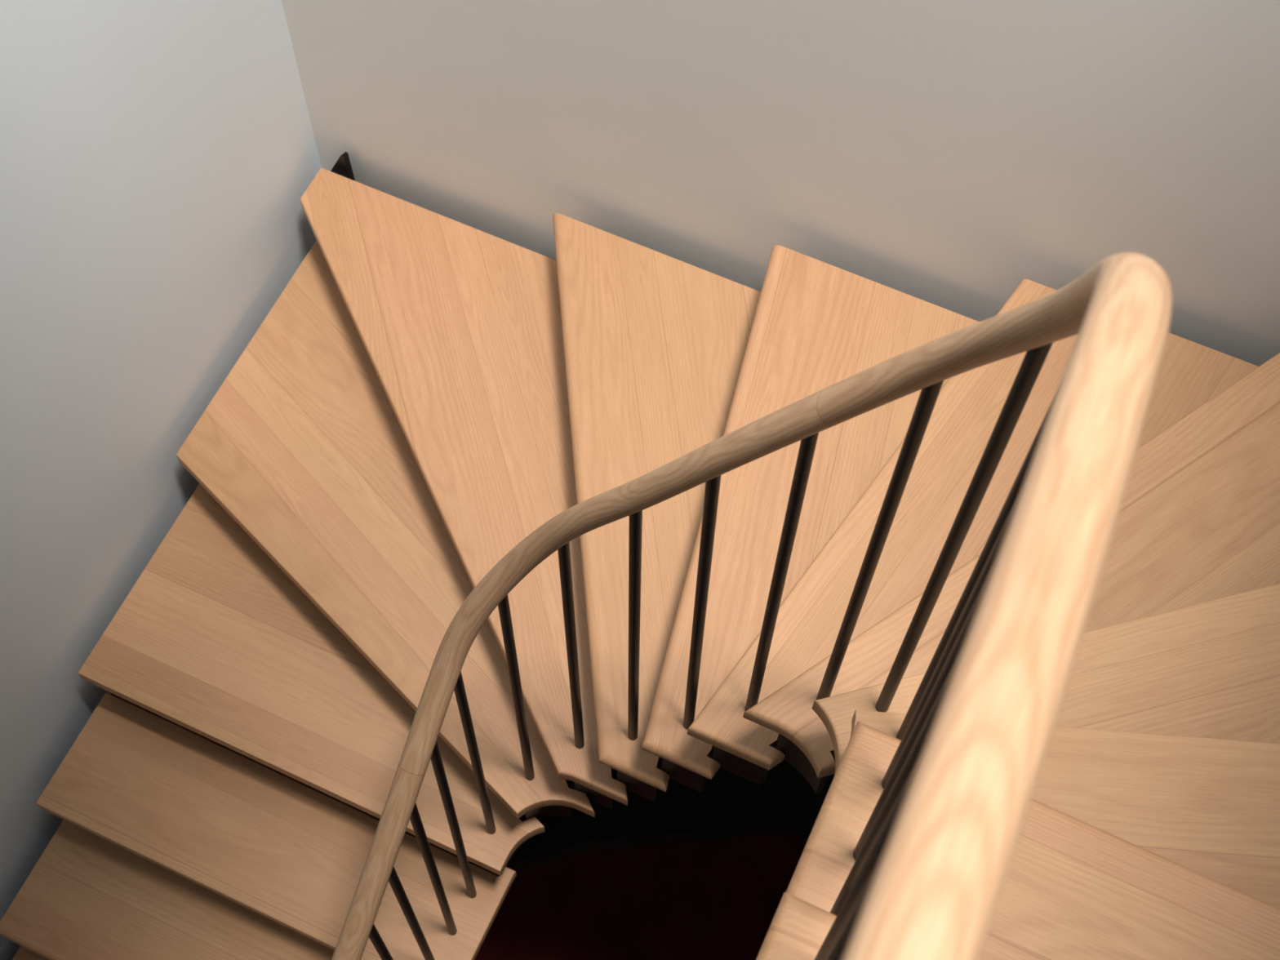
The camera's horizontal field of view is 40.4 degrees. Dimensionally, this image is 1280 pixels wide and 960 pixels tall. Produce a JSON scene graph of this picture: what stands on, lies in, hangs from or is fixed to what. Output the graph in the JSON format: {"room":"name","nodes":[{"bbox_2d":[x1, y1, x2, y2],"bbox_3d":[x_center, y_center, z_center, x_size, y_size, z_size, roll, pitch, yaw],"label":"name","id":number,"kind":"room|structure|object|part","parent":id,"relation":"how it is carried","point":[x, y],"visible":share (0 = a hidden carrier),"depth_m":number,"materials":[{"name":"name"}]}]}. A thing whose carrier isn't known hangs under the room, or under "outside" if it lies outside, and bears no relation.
{"room":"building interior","nodes":[
{"label":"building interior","id":0,"kind":"room"},
{"bbox_2d":[0,0,321,959],"bbox_3d":[-1.688,0.787,2.707,0.200,6.770,4.250,23,65,10],"label":"wall","id":1,"kind":"structure","parent":0,"point":[158,158],"depth_m":3.39,"materials":[{"name":"paint"}]},
{"bbox_2d":[12,945,48,959],"bbox_3d":[-1.001,1.386,3.921,1.000,0.216,0.307,23,65,10],"label":"stair tread","id":2,"kind":"structure","parent":1,"relation":"attached to","point":[23,953],"depth_m":3.95,"materials":[{"name":"brown wood"}]},
{"bbox_2d":[0,819,334,959],"bbox_3d":[-0.892,1.097,3.867,1.000,0.216,0.307,23,65,10],"label":"stair tread","id":3,"kind":"structure","parent":1,"relation":"attached to","point":[86,896],"depth_m":3.81,"materials":[{"name":"brown wood"}]},
{"bbox_2d":[35,692,516,959],"bbox_3d":[-0.783,0.811,3.811,1.001,0.216,0.301,23,65,10],"label":"stair tread","id":4,"kind":"structure","parent":1,"relation":"attached to","point":[276,846],"depth_m":3.72,"materials":[{"name":"brown wood"}]},
{"bbox_2d":[77,483,544,875],"bbox_3d":[-0.616,0.454,3.792,1.042,0.216,0.498,23,65,10],"label":"stair tread","id":5,"kind":"structure","parent":1,"relation":"attached to","point":[213,640],"depth_m":3.69,"materials":[{"name":"brown wood"}]},
{"bbox_3d":[-0.275,0.777,3.655,0.016,0.170,0.084,39,69,17],"label":"string plate","id":6,"kind":"part","parent":5,"relation":"part of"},
{"bbox_2d":[176,240,594,821],"bbox_3d":[-0.628,0.183,3.727,0.479,0.216,1.490,-23,66,-12],"label":"stair tread","id":7,"kind":"structure","parent":1,"relation":"attached to","point":[303,443],"depth_m":3.67,"materials":[{"name":"brown wood"}]},
{"bbox_3d":[-0.189,0.656,3.516,0.099,0.170,0.018,-7,64,-4],"label":"string plate","id":8,"kind":"part","parent":7,"relation":"part of","materials":[{"name":"brown wood"}]},
{"bbox_2d":[496,756,835,875],"bbox_3d":[0.175,0.948,4.769,2.591,0.100,1.248,23,65,10],"label":"wall","id":9,"kind":"structure","parent":0,"point":[730,805],"depth_m":4.74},
{"bbox_2d":[331,252,1172,959],"bbox_3d":[-0.322,0.813,1.760,0.718,3.853,1.981,23,65,10],"label":"stair railing","id":10,"kind":"object","parent":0,"point":[933,855],"visible":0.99,"depth_m":1.09,"materials":[{"name":"brown wood"}]},
{"bbox_2d":[281,0,1279,366],"bbox_3d":[0.529,-0.478,3.382,3.043,6.770,0.200,23,65,10],"label":"wall","id":11,"kind":"structure","parent":0,"point":[950,155],"depth_m":3.08,"materials":[{"name":"paint"}]},
{"bbox_2d":[330,151,355,181],"bbox_3d":[-0.679,-0.690,3.875,0.094,0.162,0.012,23,65,10],"label":"wall bracket","id":12,"kind":"object","parent":11,"relation":"attached to","point":[343,167],"visible":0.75,"depth_m":3.84,"materials":[{"name":"black metal"}]},
{"bbox_2d":[300,167,627,808],"bbox_3d":[-0.230,-0.055,3.652,0.464,0.216,1.583,-22,66,-12],"label":"stair tread","id":13,"kind":"structure","parent":11,"relation":"attached to","point":[459,325],"depth_m":3.60,"materials":[{"name":"brown wood"}]},
{"bbox_3d":[-0.092,0.589,3.350,0.089,0.170,0.011,22,65,10],"label":"string plate","id":14,"kind":"part","parent":13,"relation":"part of","materials":[{"name":"brown wood"}]},
{"bbox_2d":[552,213,760,801],"bbox_3d":[0.091,0.028,3.414,0.434,0.216,1.236,-4,63,-3],"label":"stair tread","id":15,"kind":"structure","parent":11,"relation":"attached to","point":[655,343],"depth_m":3.38,"materials":[{"name":"brown wood"}]},
{"bbox_3d":[-0.007,0.541,3.174,0.082,0.170,0.010,23,65,10],"label":"string plate","id":16,"kind":"part","parent":15,"relation":"part of","materials":[{"name":"brown wood"}]},
{"bbox_2d":[641,244,979,792],"bbox_3d":[0.358,0.104,3.179,0.482,0.216,1.056,13,64,6],"label":"stair tread","id":17,"kind":"structure","parent":11,"relation":"attached to","point":[817,325],"depth_m":3.13,"materials":[{"name":"brown wood"}]},
{"bbox_3d":[0.076,0.494,2.998,0.082,0.170,0.010,23,65,10],"label":"string plate","id":18,"kind":"part","parent":17,"relation":"part of","materials":[{"name":"brown wood"}]},
{"bbox_2d":[687,279,1257,785],"bbox_3d":[0.607,0.157,2.956,0.497,0.216,1.136,33,67,15],"label":"stair tread","id":19,"kind":"structure","parent":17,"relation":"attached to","point":[966,411],"depth_m":2.88,"materials":[{"name":"brown wood"}]},
{"bbox_3d":[0.165,0.449,2.821,0.093,0.170,0.010,23,65,10],"label":"string plate","id":20,"kind":"part","parent":19,"relation":"part of","materials":[{"name":"brown wood"}]},
{"bbox_2d":[797,835,809,839],"bbox_3d":[-0.450,2.866,5.529,3.043,0.100,4.650,23,65,10],"label":"floor","id":21,"kind":"structure","parent":0,"point":[806,837],"depth_m":6.29,"materials":[{"name":"black"}]},
{"bbox_2d":[474,835,807,959],"bbox_3d":[-0.285,2.669,5.568,2.100,0.012,3.540,23,65,10],"label":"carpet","id":22,"kind":"object","parent":21,"relation":"on","point":[718,899],"visible":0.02,"depth_m":6.16,"materials":[{"name":"carpet"}]},
{"bbox_3d":[0.898,1.861,2.213,0.200,6.770,4.250,23,65,10],"label":"wall","id":23,"kind":"structure","parent":0,"visible":0},
{"bbox_2d":[755,892,836,959],"bbox_3d":[0.531,0.761,1.643,1.001,0.216,0.307,23,65,10],"label":"stair tread","id":24,"kind":"structure","parent":23,"relation":"attached to","point":[797,930],"depth_m":1.68,"materials":[{"name":"brown wood"}]},
{"bbox_2d":[742,352,1279,793],"bbox_3d":[0.855,0.086,2.794,1.542,0.216,0.498,-14,64,-8],"label":"stair tread","id":25,"kind":"structure","parent":23,"relation":"attached to","point":[1198,522],"depth_m":2.67,"materials":[{"name":"brown wood"}]},
{"bbox_3d":[0.251,0.416,2.637,0.017,0.170,0.094,-41,71,-19],"label":"string plate","id":26,"kind":"part","parent":25,"relation":"part of","materials":[{"name":"brown wood"}]},
{"bbox_2d":[786,721,1279,959],"bbox_3d":[0.633,0.636,1.909,1.004,0.216,0.311,23,65,10],"label":"stair tread","id":27,"kind":"structure","parent":23,"relation":"attached to","point":[1073,889],"depth_m":1.88,"materials":[{"name":"brown wood"}]},
{"bbox_2d":[812,582,1279,775],"bbox_3d":[0.953,0.392,2.441,1.400,0.216,0.459,-13,64,-7],"label":"stair tread","id":28,"kind":"structure","parent":23,"relation":"attached to","point":[1211,669],"depth_m":2.38,"materials":[{"name":"brown wood"}]},
{"bbox_2d":[849,710,1279,908],"bbox_3d":[0.766,0.574,2.144,1.108,0.216,0.450,4,63,1],"label":"stair tread","id":29,"kind":"structure","parent":23,"relation":"attached to","point":[1209,807],"depth_m":2.12,"materials":[{"name":"brown wood"}]}
]}

